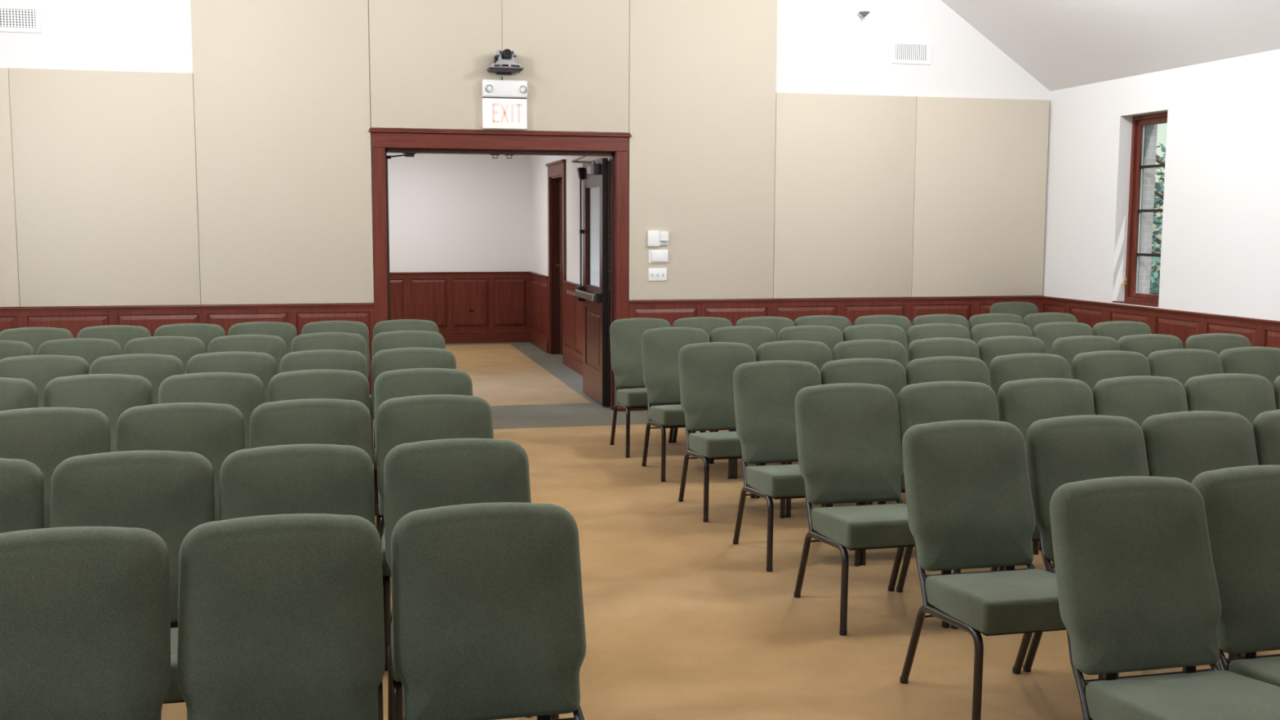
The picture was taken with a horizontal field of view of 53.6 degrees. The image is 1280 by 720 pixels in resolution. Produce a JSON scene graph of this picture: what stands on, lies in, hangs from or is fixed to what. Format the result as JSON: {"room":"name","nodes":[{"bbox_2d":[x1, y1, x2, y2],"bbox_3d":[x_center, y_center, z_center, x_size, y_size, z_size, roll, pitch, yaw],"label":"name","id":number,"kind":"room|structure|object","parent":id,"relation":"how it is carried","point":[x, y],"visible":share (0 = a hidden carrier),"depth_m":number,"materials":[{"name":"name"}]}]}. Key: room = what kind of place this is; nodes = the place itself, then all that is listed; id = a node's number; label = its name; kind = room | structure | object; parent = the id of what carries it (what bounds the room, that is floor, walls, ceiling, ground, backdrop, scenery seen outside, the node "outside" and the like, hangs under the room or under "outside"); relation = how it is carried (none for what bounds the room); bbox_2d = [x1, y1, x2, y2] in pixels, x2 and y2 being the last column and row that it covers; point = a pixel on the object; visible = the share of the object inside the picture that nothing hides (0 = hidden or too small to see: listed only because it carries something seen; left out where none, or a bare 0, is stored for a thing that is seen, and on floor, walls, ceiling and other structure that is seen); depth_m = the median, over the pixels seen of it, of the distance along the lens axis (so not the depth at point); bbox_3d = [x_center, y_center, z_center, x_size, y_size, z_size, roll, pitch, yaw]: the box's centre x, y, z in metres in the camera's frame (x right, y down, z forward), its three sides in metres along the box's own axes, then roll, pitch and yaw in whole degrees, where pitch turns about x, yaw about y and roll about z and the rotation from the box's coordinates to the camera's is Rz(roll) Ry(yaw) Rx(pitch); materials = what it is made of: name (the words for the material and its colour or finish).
{"room":"house of worship","nodes":[
{"label":"house of worship","id":0,"kind":"room"},
{"bbox_2d":[386,152,531,272],"bbox_3d":[-3.203,-1.572,15.930,4.680,2.750,0.150,-1,6,-13],"label":"wall","id":1,"kind":"structure","parent":0,"point":[447,212],"depth_m":16.04,"materials":[{"name":"white paint"}]},
{"bbox_2d":[389,271,529,343],"bbox_3d":[-3.330,-0.644,15.902,3.980,0.909,0.042,-1,6,-13],"label":"wainscoting","id":2,"kind":"structure","parent":1,"relation":"attached to","point":[499,302],"depth_m":16.15,"materials":[{"name":"brown wood"}]},
{"bbox_2d":[0,0,1049,306],"bbox_3d":[-1.107,-2.613,9.982,9.940,6.116,0.220,-1,6,-13],"label":"wall","id":3,"kind":"structure","parent":0,"point":[822,47],"depth_m":10.48,"materials":[{"name":"white paint"}]},
{"bbox_2d":[0,67,20,306],"bbox_3d":[-5.126,-1.229,9.052,1.211,1.716,0.035,-1,6,-13],"label":"wall panel","id":4,"kind":"object","parent":3,"relation":"attached to","point":[9,271],"visible":1,"depth_m":9.18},
{"bbox_2d":[0,3,40,33],"bbox_3d":[-4.492,-2.450,9.082,0.360,0.196,0.010,-1,6,-13],"label":"air vent","id":5,"kind":"object","parent":3,"relation":"in","point":[17,18],"visible":1,"depth_m":9.09,"materials":[{"name":"white plastic"}]},
{"bbox_2d":[8,67,200,306],"bbox_3d":[-3.924,-1.255,9.333,1.256,1.716,0.035,-1,6,-13],"label":"wall panel","id":6,"kind":"object","parent":3,"relation":"attached to","point":[104,169],"visible":1,"depth_m":9.31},
{"bbox_2d":[0,302,374,419],"bbox_3d":[-3.897,0.051,9.479,3.763,0.909,0.042,-1,6,-13],"label":"wainscoting","id":7,"kind":"structure","parent":3,"relation":"attached to","point":[72,318],"depth_m":9.54,"materials":[{"name":"brown wood"}]},
{"bbox_2d":[190,0,373,305],"bbox_3d":[-2.687,-2.065,9.537,1.278,3.289,0.035,-1,6,-13],"label":"wall panel","id":8,"kind":"object","parent":3,"relation":"attached to","point":[282,87],"visible":1,"depth_m":9.57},
{"bbox_2d":[368,0,502,130],"bbox_3d":[-1.568,-2.757,9.725,1.011,1.945,0.035,-1,6,-13],"label":"wall panel","id":9,"kind":"object","parent":3,"relation":"attached to","point":[430,60],"visible":1,"depth_m":9.75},
{"bbox_2d":[368,128,631,411],"bbox_3d":[-1.105,-0.690,10.166,2.060,2.252,0.280,-1,6,-13],"label":"door frame","id":10,"kind":"structure","parent":3,"relation":"in","point":[408,142],"depth_m":9.96,"materials":[{"name":"brown wood"}]},
{"bbox_2d":[570,155,609,406],"bbox_3d":[-0.457,-0.681,10.843,0.238,2.069,1.006,-1,6,-13],"label":"door leaf","id":11,"kind":"structure","parent":10,"relation":"attached to","point":[594,173],"depth_m":10.72,"materials":[{"name":"brown wood"}]},
{"bbox_2d":[481,79,528,129],"bbox_3d":[-1.051,-1.990,9.867,0.350,0.372,0.089,-1,6,-13],"label":"exit sign","id":12,"kind":"object","parent":3,"relation":"attached to","point":[504,101],"visible":1,"depth_m":9.85,"materials":[{"name":"white plastic"}]},
{"bbox_2d":[481,79,528,97],"bbox_3d":[-1.050,-2.109,9.854,0.350,0.132,0.089,-1,6,-13],"label":"lamp","id":13,"kind":"object","parent":12,"relation":"on","point":[491,88],"depth_m":9.83,"materials":[{"name":"white plastic"}]},
{"bbox_2d":[502,0,629,133],"bbox_3d":[-0.581,-2.779,9.956,1.014,1.945,0.035,-1,6,-13],"label":"wall panel","id":14,"kind":"object","parent":3,"relation":"attached to","point":[573,55],"visible":1,"depth_m":10.00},
{"bbox_2d":[628,0,777,300],"bbox_3d":[0.514,-2.135,10.284,1.235,3.289,0.035,-1,6,-13],"label":"wall panel","id":15,"kind":"object","parent":3,"relation":"attached to","point":[703,73],"visible":1,"depth_m":10.31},
{"bbox_2d":[628,295,1043,411],"bbox_3d":[1.729,-0.073,10.794,3.758,0.909,0.042,-1,6,-13],"label":"wainscoting","id":16,"kind":"structure","parent":3,"relation":"attached to","point":[735,309],"depth_m":10.69,"materials":[{"name":"brown wood"}]},
{"bbox_2d":[773,92,916,298],"bbox_3d":[1.721,-1.370,10.653,1.248,1.695,0.035,-1,6,-13],"label":"wall panel","id":17,"kind":"object","parent":3,"relation":"attached to","point":[845,164],"visible":1,"depth_m":10.63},
{"bbox_2d":[891,40,931,64],"bbox_3d":[2.286,-2.590,10.667,0.356,0.195,0.010,-1,6,-13],"label":"air vent","id":18,"kind":"object","parent":3,"relation":"in","point":[903,51],"visible":1,"depth_m":10.66,"materials":[{"name":"white plastic"}]},
{"bbox_2d":[911,96,1049,297],"bbox_3d":[2.936,-1.397,10.937,1.245,1.695,0.035,-1,6,-13],"label":"wall panel","id":19,"kind":"object","parent":3,"relation":"attached to","point":[980,168],"visible":1,"depth_m":10.92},
{"bbox_2d":[530,155,609,286],"bbox_3d":[-0.609,-1.292,13.427,0.220,2.750,5.940,-1,6,-13],"label":"wall","id":20,"kind":"structure","parent":0,"point":[539,170],"depth_m":13.62,"materials":[{"name":"white paint"}]},
{"bbox_2d":[528,271,548,353],"bbox_3d":[-1.243,-0.608,15.630,0.042,0.909,1.470,-1,6,-13],"label":"trim","id":21,"kind":"structure","parent":20,"relation":"attached to","point":[539,289],"depth_m":15.56,"materials":[{"name":"brown wood"}]},
{"bbox_2d":[545,159,566,362],"bbox_3d":[-0.852,-1.123,14.338,0.246,2.215,1.136,-1,6,-13],"label":"door","id":22,"kind":"structure","parent":20,"relation":"in","point":[557,202],"depth_m":14.70,"materials":[{"name":"brown wood"}]},
{"bbox_2d":[562,280,609,391],"bbox_3d":[-0.448,-0.240,12.262,0.042,0.909,3.290,-1,6,-13],"label":"trim","id":23,"kind":"structure","parent":20,"relation":"attached to","point":[572,353],"depth_m":13.29,"materials":[{"name":"brown wood"}]},
{"bbox_2d":[161,342,1279,719],"bbox_3d":[-0.192,0.855,6.397,9.640,0.001,20.290,-1,6,-13],"label":"floor","id":24,"kind":"structure","parent":0,"point":[683,621],"depth_m":5.13,"materials":[{"name":"beige carpet"}]},
{"bbox_2d":[0,377,38,410],"bbox_3d":[-2.717,0.542,5.118,0.447,0.880,0.626,-1,6,-13],"label":"padded chair","id":25,"kind":"object","parent":24,"relation":"on","point":[15,393],"visible":0.2,"depth_m":5.34,"materials":[{"name":"green fabric"}]},
{"bbox_2d":[0,457,44,533],"bbox_3d":[-1.836,0.743,3.298,0.447,0.880,0.626,-1,6,-13],"label":"padded chair","id":26,"kind":"object","parent":24,"relation":"on","point":[21,481],"visible":0.31,"depth_m":3.52,"materials":[{"name":"green fabric"}]},
{"bbox_2d":[0,327,73,355],"bbox_3d":[-3.699,0.265,7.651,0.447,0.880,0.626,-1,6,-13],"label":"padded chair","id":27,"kind":"object","parent":24,"relation":"on","point":[35,337],"visible":0.2,"depth_m":7.84,"materials":[{"name":"green fabric"}]},
{"bbox_2d":[0,355,89,407],"bbox_3d":[-2.889,0.444,6.022,0.447,0.880,0.626,-1,6,-13],"label":"padded chair","id":28,"kind":"object","parent":24,"relation":"on","point":[40,370],"visible":0.16,"depth_m":6.21,"materials":[{"name":"green fabric"}]},
{"bbox_2d":[0,407,111,528],"bbox_3d":[-2.050,0.637,4.261,0.447,0.880,0.626,-1,6,-13],"label":"padded chair","id":29,"kind":"object","parent":24,"relation":"on","point":[45,437],"visible":0.25,"depth_m":4.45,"materials":[{"name":"green fabric"}]},
{"bbox_2d":[36,337,121,367],"bbox_3d":[-3.099,0.346,6.918,0.447,0.880,0.626,-1,6,-13],"label":"padded chair","id":30,"kind":"object","parent":24,"relation":"on","point":[90,349],"visible":0.15,"depth_m":7.11,"materials":[{"name":"green fabric"}]},
{"bbox_2d":[0,526,170,719],"bbox_3d":[-1.185,0.831,2.501,0.447,0.880,0.626,-1,6,-13],"label":"padded chair","id":31,"kind":"object","parent":24,"relation":"on","point":[85,611],"visible":1,"depth_m":2.67,"materials":[{"name":"green fabric"}]},
{"bbox_2d":[43,373,152,452],"bbox_3d":[-2.278,0.530,5.250,0.447,0.880,0.626,-1,6,-13],"label":"padded chair","id":32,"kind":"object","parent":24,"relation":"on","point":[111,394],"visible":0.13,"depth_m":5.43,"materials":[{"name":"green fabric"}]},
{"bbox_2d":[76,324,151,354],"bbox_3d":[-3.279,0.247,7.823,0.447,0.880,0.626,-1,6,-13],"label":"padded chair","id":33,"kind":"object","parent":24,"relation":"on","point":[121,334],"visible":0.16,"depth_m":8.02,"materials":[{"name":"green fabric"}]},
{"bbox_2d":[49,450,214,703],"bbox_3d":[-1.395,0.731,3.419,0.447,0.880,0.626,-1,6,-13],"label":"padded chair","id":34,"kind":"object","parent":24,"relation":"on","point":[168,494],"visible":0.3,"depth_m":3.59,"materials":[{"name":"green fabric"}]},
{"bbox_2d":[89,353,183,404],"bbox_3d":[-2.443,0.439,6.083,0.447,0.880,0.626,-1,6,-13],"label":"padded chair","id":35,"kind":"object","parent":24,"relation":"on","point":[155,368],"visible":0.17,"depth_m":6.27,"materials":[{"name":"green fabric"}]},
{"bbox_2d":[124,336,204,373],"bbox_3d":[-2.673,0.331,7.065,0.447,0.880,0.626,-1,6,-13],"label":"padded chair","id":36,"kind":"object","parent":24,"relation":"on","point":[184,348],"visible":0.17,"depth_m":7.26,"materials":[{"name":"green fabric"}]},
{"bbox_2d":[115,402,244,520],"bbox_3d":[-1.611,0.625,4.391,0.447,0.880,0.626,-1,6,-13],"label":"padded chair","id":37,"kind":"object","parent":24,"relation":"on","point":[213,431],"visible":0.19,"depth_m":4.57,"materials":[{"name":"green fabric"}]},
{"bbox_2d":[154,323,225,353],"bbox_3d":[-2.858,0.230,7.992,0.447,0.880,0.626,-1,6,-13],"label":"padded chair","id":38,"kind":"object","parent":24,"relation":"on","point":[205,332],"visible":0.15,"depth_m":8.19,"materials":[{"name":"green fabric"}]},
{"bbox_2d":[158,372,264,448],"bbox_3d":[-1.814,0.523,5.324,0.447,0.880,0.626,-1,6,-13],"label":"padded chair","id":39,"kind":"object","parent":24,"relation":"on","point":[245,392],"visible":0.19,"depth_m":5.51,"materials":[{"name":"green fabric"}]},
{"bbox_2d":[186,351,276,403],"bbox_3d":[-2.013,0.426,6.213,0.447,0.880,0.626,-1,6,-13],"label":"padded chair","id":40,"kind":"object","parent":24,"relation":"on","point":[262,365],"visible":0.13,"depth_m":6.41,"materials":[{"name":"green fabric"}]},
{"bbox_2d":[208,334,286,373],"bbox_3d":[-2.235,0.320,7.184,0.447,0.880,0.626,-1,6,-13],"label":"padded chair","id":41,"kind":"object","parent":24,"relation":"on","point":[275,346],"visible":0.18,"depth_m":7.38,"materials":[{"name":"green fabric"}]},
{"bbox_2d":[227,321,297,354],"bbox_3d":[-2.433,0.214,8.150,0.447,0.880,0.626,-1,6,-13],"label":"padded chair","id":42,"kind":"object","parent":24,"relation":"on","point":[287,331],"visible":0.16,"depth_m":8.35,"materials":[{"name":"green fabric"}]},
{"bbox_2d":[177,513,385,719],"bbox_3d":[-0.745,0.819,2.629,0.447,0.880,0.626,-1,6,-13],"label":"padded chair","id":43,"kind":"object","parent":24,"relation":"on","point":[281,616],"visible":1,"depth_m":2.78,"materials":[{"name":"green fabric"}]},
{"bbox_2d":[219,444,383,719],"bbox_3d":[-0.955,0.720,3.533,0.447,0.880,0.626,-1,6,-13],"label":"padded chair","id":44,"kind":"object","parent":24,"relation":"on","point":[293,478],"visible":0.3,"depth_m":3.71,"materials":[{"name":"green fabric"}]},
{"bbox_2d":[249,398,373,464],"bbox_3d":[-1.166,0.614,4.503,0.447,0.880,0.626,-1,6,-13],"label":"padded chair","id":45,"kind":"object","parent":24,"relation":"on","point":[311,420],"visible":0.23,"depth_m":4.69,"materials":[{"name":"green fabric"}]},
{"bbox_2d":[267,369,374,495],"bbox_3d":[-1.375,0.512,5.442,0.447,0.880,0.626,-1,6,-13],"label":"padded chair","id":46,"kind":"object","parent":24,"relation":"on","point":[344,384],"visible":0.15,"depth_m":5.63,"materials":[{"name":"green fabric"}]},
{"bbox_2d":[280,349,368,379],"bbox_3d":[-1.572,0.416,6.322,0.447,0.880,0.626,-1,6,-13],"label":"padded chair","id":47,"kind":"object","parent":24,"relation":"on","point":[322,359],"visible":0.14,"depth_m":6.52,"materials":[{"name":"green fabric"}]},
{"bbox_2d":[290,332,367,361],"bbox_3d":[-1.798,0.304,7.348,0.447,0.880,0.626,-1,6,-13],"label":"padded chair","id":48,"kind":"object","parent":24,"relation":"on","point":[322,340],"visible":0.17,"depth_m":7.54,"materials":[{"name":"green fabric"}]},
{"bbox_2d":[301,320,373,464],"bbox_3d":[-1.977,0.205,8.248,0.447,0.880,0.626,-1,6,-13],"label":"padded chair","id":49,"kind":"object","parent":24,"relation":"on","point":[345,326],"visible":0.2,"depth_m":8.45,"materials":[{"name":"green fabric"}]},
{"bbox_2d":[373,319,439,337],"bbox_3d":[-1.529,0.192,8.387,0.447,0.880,0.626,-1,6,-13],"label":"padded chair","id":50,"kind":"object","parent":24,"relation":"on","point":[388,326],"visible":0.1,"depth_m":8.58,"materials":[{"name":"green fabric"}]},
{"bbox_2d":[372,330,445,459],"bbox_3d":[-1.348,0.289,7.495,0.447,0.880,0.626,-1,6,-13],"label":"padded chair","id":51,"kind":"object","parent":24,"relation":"on","point":[399,339],"visible":0.15,"depth_m":7.68,"materials":[{"name":"green fabric"}]},
{"bbox_2d":[371,347,456,515],"bbox_3d":[-1.129,0.403,6.452,0.447,0.880,0.626,-1,6,-13],"label":"padded chair","id":52,"kind":"object","parent":24,"relation":"on","point":[385,360],"visible":0.28,"depth_m":6.63,"materials":[{"name":"green fabric"}]},
{"bbox_2d":[373,368,472,540],"bbox_3d":[-0.918,0.506,5.510,0.447,0.880,0.626,-1,6,-13],"label":"padded chair","id":53,"kind":"object","parent":24,"relation":"on","point":[388,384],"visible":0.31,"depth_m":5.69,"materials":[{"name":"green fabric"}]},
{"bbox_2d":[376,394,493,671],"bbox_3d":[-0.724,0.602,4.628,0.447,0.880,0.626,-1,6,-13],"label":"padded chair","id":54,"kind":"object","parent":24,"relation":"on","point":[419,418],"visible":0.37,"depth_m":4.80,"materials":[{"name":"green fabric"}]},
{"bbox_2d":[383,438,559,719],"bbox_3d":[-0.497,0.710,3.643,0.447,0.880,0.626,-1,6,-13],"label":"padded chair","id":55,"kind":"object","parent":24,"relation":"on","point":[438,473],"visible":0.34,"depth_m":3.81,"materials":[{"name":"green fabric"}]},
{"bbox_2d":[391,502,586,719],"bbox_3d":[-0.300,0.807,2.753,0.447,0.880,0.626,-1,6,-13],"label":"padded chair","id":56,"kind":"object","parent":24,"relation":"on","point":[488,615],"visible":1,"depth_m":2.90,"materials":[{"name":"green fabric"}]},
{"bbox_2d":[609,317,691,457],"bbox_3d":[0.067,0.174,8.596,0.447,0.880,0.626,-1,6,-13],"label":"padded chair","id":57,"kind":"object","parent":24,"relation":"on","point":[625,334],"visible":0.6,"depth_m":8.71,"materials":[{"name":"green fabric"}]},
{"bbox_2d":[641,327,733,482],"bbox_3d":[0.286,0.259,7.823,0.447,0.880,0.626,-1,6,-13],"label":"padded chair","id":58,"kind":"object","parent":24,"relation":"on","point":[660,347],"visible":0.62,"depth_m":7.94,"materials":[{"name":"green fabric"}]},
{"bbox_2d":[672,316,733,442],"bbox_3d":[0.504,0.165,8.696,0.447,0.880,0.626,-1,6,-13],"label":"padded chair","id":59,"kind":"object","parent":24,"relation":"on","point":[708,324],"visible":0.14,"depth_m":8.89,"materials":[{"name":"green fabric"}]},
{"bbox_2d":[678,342,786,522],"bbox_3d":[0.488,0.369,6.809,0.447,0.880,0.626,-1,6,-13],"label":"padded chair","id":60,"kind":"object","parent":24,"relation":"on","point":[706,370],"visible":0.71,"depth_m":6.93,"materials":[{"name":"green fabric"}]},
{"bbox_2d":[709,325,776,479],"bbox_3d":[0.723,0.249,7.924,0.447,0.880,0.626,-1,6,-13],"label":"padded chair","id":61,"kind":"object","parent":24,"relation":"on","point":[753,336],"visible":0.19,"depth_m":8.11,"materials":[{"name":"green fabric"}]},
{"bbox_2d":[735,316,795,341],"bbox_3d":[0.950,0.160,8.756,0.447,0.880,0.626,-1,6,-13],"label":"padded chair","id":62,"kind":"object","parent":24,"relation":"on","point":[775,324],"visible":0.09,"depth_m":8.95,"materials":[{"name":"green fabric"}]},
{"bbox_2d":[755,340,831,517],"bbox_3d":[0.928,0.359,6.921,0.447,0.880,0.626,-1,6,-13],"label":"padded chair","id":63,"kind":"object","parent":24,"relation":"on","point":[818,353],"visible":0.2,"depth_m":7.11,"materials":[{"name":"green fabric"}]},
{"bbox_2d":[733,360,862,572],"bbox_3d":[0.723,0.471,5.882,0.447,0.880,0.626,-1,6,-13],"label":"padded chair","id":64,"kind":"object","parent":24,"relation":"on","point":[765,392],"visible":0.64,"depth_m":6.00,"materials":[{"name":"green fabric"}]},
{"bbox_2d":[777,324,843,360],"bbox_3d":[1.168,0.243,7.991,0.447,0.880,0.626,-1,6,-13],"label":"padded chair","id":65,"kind":"object","parent":24,"relation":"on","point":[830,336],"visible":0.17,"depth_m":8.18,"materials":[{"name":"green fabric"}]},
{"bbox_2d":[820,358,906,565],"bbox_3d":[1.157,0.460,5.994,0.447,0.880,0.626,-1,6,-13],"label":"padded chair","id":66,"kind":"object","parent":24,"relation":"on","point":[889,373],"visible":0.21,"depth_m":6.18,"materials":[{"name":"green fabric"}]},
{"bbox_2d":[832,339,906,505],"bbox_3d":[1.371,0.352,6.999,0.447,0.880,0.626,-1,6,-13],"label":"padded chair","id":67,"kind":"object","parent":24,"relation":"on","point":[859,348],"visible":0.16,"depth_m":7.19,"materials":[{"name":"green fabric"}]},
{"bbox_2d":[793,382,949,635],"bbox_3d":[0.912,0.566,5.015,0.447,0.880,0.626,-1,6,-13],"label":"padded chair","id":68,"kind":"object","parent":24,"relation":"on","point":[850,451],"visible":0.86,"depth_m":5.14,"materials":[{"name":"green fabric"}]},
{"bbox_2d":[842,324,908,364],"bbox_3d":[1.601,0.233,8.106,0.447,0.880,0.626,-1,6,-13],"label":"padded chair","id":69,"kind":"object","parent":24,"relation":"on","point":[865,331],"visible":0.14,"depth_m":8.30,"materials":[{"name":"green fabric"}]},
{"bbox_2d":[906,323,969,346],"bbox_3d":[2.043,0.225,8.187,0.447,0.880,0.626,-1,6,-13],"label":"padded chair","id":70,"kind":"object","parent":24,"relation":"on","point":[921,331],"visible":0.12,"depth_m":8.37,"materials":[{"name":"green fabric"}]},
{"bbox_2d":[907,337,979,362],"bbox_3d":[1.825,0.338,7.136,0.447,0.880,0.626,-1,6,-13],"label":"padded chair","id":71,"kind":"object","parent":24,"relation":"on","point":[930,347],"visible":0.15,"depth_m":7.32,"materials":[{"name":"green fabric"}]},
{"bbox_2d":[905,355,1039,555],"bbox_3d":[1.594,0.451,6.095,0.447,0.880,0.626,-1,6,-13],"label":"padded chair","id":72,"kind":"object","parent":24,"relation":"on","point":[946,368],"visible":0.19,"depth_m":6.28,"materials":[{"name":"green fabric"}]},
{"bbox_2d":[896,381,1054,629],"bbox_3d":[1.354,0.558,5.097,0.447,0.880,0.626,-1,6,-13],"label":"padded chair","id":73,"kind":"object","parent":24,"relation":"on","point":[926,402],"visible":0.29,"depth_m":5.27,"materials":[{"name":"green fabric"}]},
{"bbox_2d":[899,419,1103,719],"bbox_3d":[1.152,0.672,4.040,0.447,0.880,0.626,-1,6,-13],"label":"padded chair","id":74,"kind":"object","parent":24,"relation":"on","point":[970,504],"visible":0.91,"depth_m":4.17,"materials":[{"name":"green fabric"}]},
{"bbox_2d":[970,322,1032,344],"bbox_3d":[2.485,0.218,8.268,0.447,0.880,0.626,-1,6,-13],"label":"padded chair","id":75,"kind":"object","parent":24,"relation":"on","point":[980,331],"visible":0.2,"depth_m":8.45,"materials":[{"name":"green fabric"}]},
{"bbox_2d":[977,335,1046,386],"bbox_3d":[2.256,0.326,7.260,0.447,0.880,0.626,-1,6,-13],"label":"padded chair","id":76,"kind":"object","parent":24,"relation":"on","point":[990,348],"visible":0.19,"depth_m":7.44,"materials":[{"name":"green fabric"}]},
{"bbox_2d":[989,353,1071,551],"bbox_3d":[2.056,0.434,6.258,0.447,0.880,0.626,-1,6,-13],"label":"padded chair","id":77,"kind":"object","parent":24,"relation":"on","point":[1003,369],"visible":0.17,"depth_m":6.44,"materials":[{"name":"green fabric"}]},
{"bbox_2d":[997,377,1095,570],"bbox_3d":[1.802,0.547,5.215,0.447,0.880,0.626,-1,6,-13],"label":"padded chair","id":78,"kind":"object","parent":24,"relation":"on","point":[1021,403],"visible":0.2,"depth_m":5.39,"materials":[{"name":"green fabric"}]},
{"bbox_2d":[1032,321,1093,354],"bbox_3d":[2.926,0.210,8.350,0.447,0.880,0.626,-1,6,-13],"label":"padded chair","id":79,"kind":"object","parent":24,"relation":"on","point":[1048,332],"visible":0.17,"depth_m":8.53,"materials":[{"name":"green fabric"}]},
{"bbox_2d":[1051,335,1120,378],"bbox_3d":[2.709,0.324,7.294,0.447,0.880,0.626,-1,6,-13],"label":"padded chair","id":80,"kind":"object","parent":24,"relation":"on","point":[1068,348],"visible":0.13,"depth_m":7.47,"materials":[{"name":"green fabric"}]},
{"bbox_2d":[1071,350,1151,400],"bbox_3d":[2.525,0.420,6.406,0.447,0.880,0.626,-1,6,-13],"label":"padded chair","id":81,"kind":"object","parent":24,"relation":"on","point":[1090,367],"visible":0.22,"depth_m":6.58,"materials":[{"name":"green fabric"}]},
{"bbox_2d":[1092,320,1151,341],"bbox_3d":[3.362,0.200,8.455,0.447,0.880,0.626,-1,6,-13],"label":"padded chair","id":82,"kind":"object","parent":24,"relation":"on","point":[1116,330],"visible":0.15,"depth_m":8.64,"materials":[{"name":"green fabric"}]},
{"bbox_2d":[1022,414,1237,676],"bbox_3d":[1.602,0.661,4.156,0.447,0.880,0.626,-1,6,-13],"label":"padded chair","id":83,"kind":"object","parent":24,"relation":"on","point":[1061,451],"visible":0.23,"depth_m":4.32,"materials":[{"name":"green fabric"}]},
{"bbox_2d":[1093,375,1188,427],"bbox_3d":[2.242,0.539,5.303,0.447,0.880,0.626,-1,6,-13],"label":"padded chair","id":84,"kind":"object","parent":24,"relation":"on","point":[1137,398],"visible":0.23,"depth_m":5.48,"materials":[{"name":"green fabric"}]},
{"bbox_2d":[1117,333,1183,358],"bbox_3d":[3.140,0.312,7.421,0.447,0.880,0.626,-1,6,-13],"label":"padded chair","id":85,"kind":"object","parent":24,"relation":"on","point":[1144,344],"visible":0.21,"depth_m":7.61,"materials":[{"name":"green fabric"}]},
{"bbox_2d":[1049,475,1279,719],"bbox_3d":[1.338,0.776,3.091,0.447,0.880,0.626,-1,6,-13],"label":"padded chair","id":86,"kind":"object","parent":24,"relation":"on","point":[1138,590],"visible":1,"depth_m":3.22,"materials":[{"name":"green fabric"}]},
{"bbox_2d":[1146,348,1223,386],"bbox_3d":[2.960,0.409,6.518,0.447,0.880,0.626,-1,6,-13],"label":"padded chair","id":87,"kind":"object","parent":24,"relation":"on","point":[1181,365],"visible":0.17,"depth_m":6.70,"materials":[{"name":"green fabric"}]},
{"bbox_2d":[1141,410,1258,657],"bbox_3d":[2.037,0.650,4.266,0.447,0.880,0.626,-1,6,-13],"label":"padded chair","id":88,"kind":"object","parent":24,"relation":"on","point":[1182,445],"visible":0.31,"depth_m":4.44,"materials":[{"name":"green fabric"}]},
{"bbox_2d":[1185,333,1251,355],"bbox_3d":[3.583,0.305,7.494,0.447,0.880,0.626,-1,6,-13],"label":"padded chair","id":89,"kind":"object","parent":24,"relation":"on","point":[1216,343],"visible":0.09,"depth_m":7.68,"materials":[{"name":"green fabric"}]},
{"bbox_2d":[1183,373,1276,426],"bbox_3d":[2.678,0.529,5.405,0.447,0.880,0.626,-1,6,-13],"label":"padded chair","id":90,"kind":"object","parent":24,"relation":"on","point":[1246,395],"visible":0.23,"depth_m":5.58,"materials":[{"name":"green fabric"}]},
{"bbox_2d":[1191,464,1279,686],"bbox_3d":[1.769,0.760,3.252,0.447,0.880,0.626,-1,6,-13],"label":"padded chair","id":91,"kind":"object","parent":24,"relation":"on","point":[1242,504],"visible":0.67,"depth_m":3.38,"materials":[{"name":"green fabric"}]},
{"bbox_2d":[1218,346,1279,385],"bbox_3d":[3.396,0.396,6.649,0.447,0.880,0.626,-1,6,-13],"label":"padded chair","id":92,"kind":"object","parent":24,"relation":"on","point":[1264,362],"visible":0.3,"depth_m":6.82,"materials":[{"name":"green fabric"}]},
{"bbox_2d":[1252,409,1279,465],"bbox_3d":[2.478,0.642,4.361,0.447,0.880,0.626,-1,6,-13],"label":"padded chair","id":93,"kind":"object","parent":24,"relation":"on","point":[1266,425],"visible":0.46,"depth_m":4.51,"materials":[{"name":"green fabric"}]},
{"bbox_2d":[941,0,1279,91],"bbox_3d":[0.554,-3.187,2.821,10.240,3.441,14.280,-1,6,-13],"label":"ceiling","id":94,"kind":"structure","parent":0,"point":[1061,44],"depth_m":9.47,"materials":[{"name":"white paint"}]},
{"bbox_2d":[1137,124,1157,293],"bbox_3d":[5.404,-0.260,4.389,0.130,2.685,14.080,-1,6,-13],"label":"wall","id":95,"kind":"structure","parent":0,"point":[1151,131],"depth_m":10.12,"materials":[{"name":"paint"}]},
{"bbox_2d":[1042,48,1279,320],"bbox_3d":[5.253,-0.256,4.354,0.180,2.685,14.080,-1,6,-13],"label":"wall","id":96,"kind":"structure","parent":0,"point":[1220,247],"depth_m":9.26,"materials":[{"name":"white paint"}]},
{"bbox_2d":[1112,111,1167,306],"bbox_3d":[3.954,-1.167,9.835,0.185,1.475,0.595,-1,6,-13],"label":"window","id":97,"kind":"structure","parent":96,"relation":"in","point":[1132,296],"depth_m":10.05,"materials":[{"name":"brown wood"}]},
{"bbox_2d":[1040,296,1279,348],"bbox_3d":[5.145,0.630,4.410,0.042,0.909,14.050,-1,6,-13],"label":"trim","id":98,"kind":"structure","parent":96,"relation":"attached to","point":[1181,324],"depth_m":9.40,"materials":[{"name":"brown wood"}]},
{"label":"outside","id":99,"kind":"structure","parent":0,"visible":0},
{"bbox_2d":[1150,270,1159,293],"bbox_3d":[18.547,-0.519,22.405,33.670,0.001,55.000,-1,6,-13],"label":"ground","id":100,"kind":"structure","parent":99,"point":[1157,282],"depth_m":37.41,"materials":[{"name":"green plant"}]},
{"bbox_2d":[1149,158,1164,294],"bbox_3d":[6.530,-1.024,14.586,2.664,2.724,2.314,-1,6,-13],"label":"tree","id":101,"kind":"object","parent":100,"relation":"on","point":[1155,274],"visible":0.06,"depth_m":14.88,"materials":[{"name":"green plant"}]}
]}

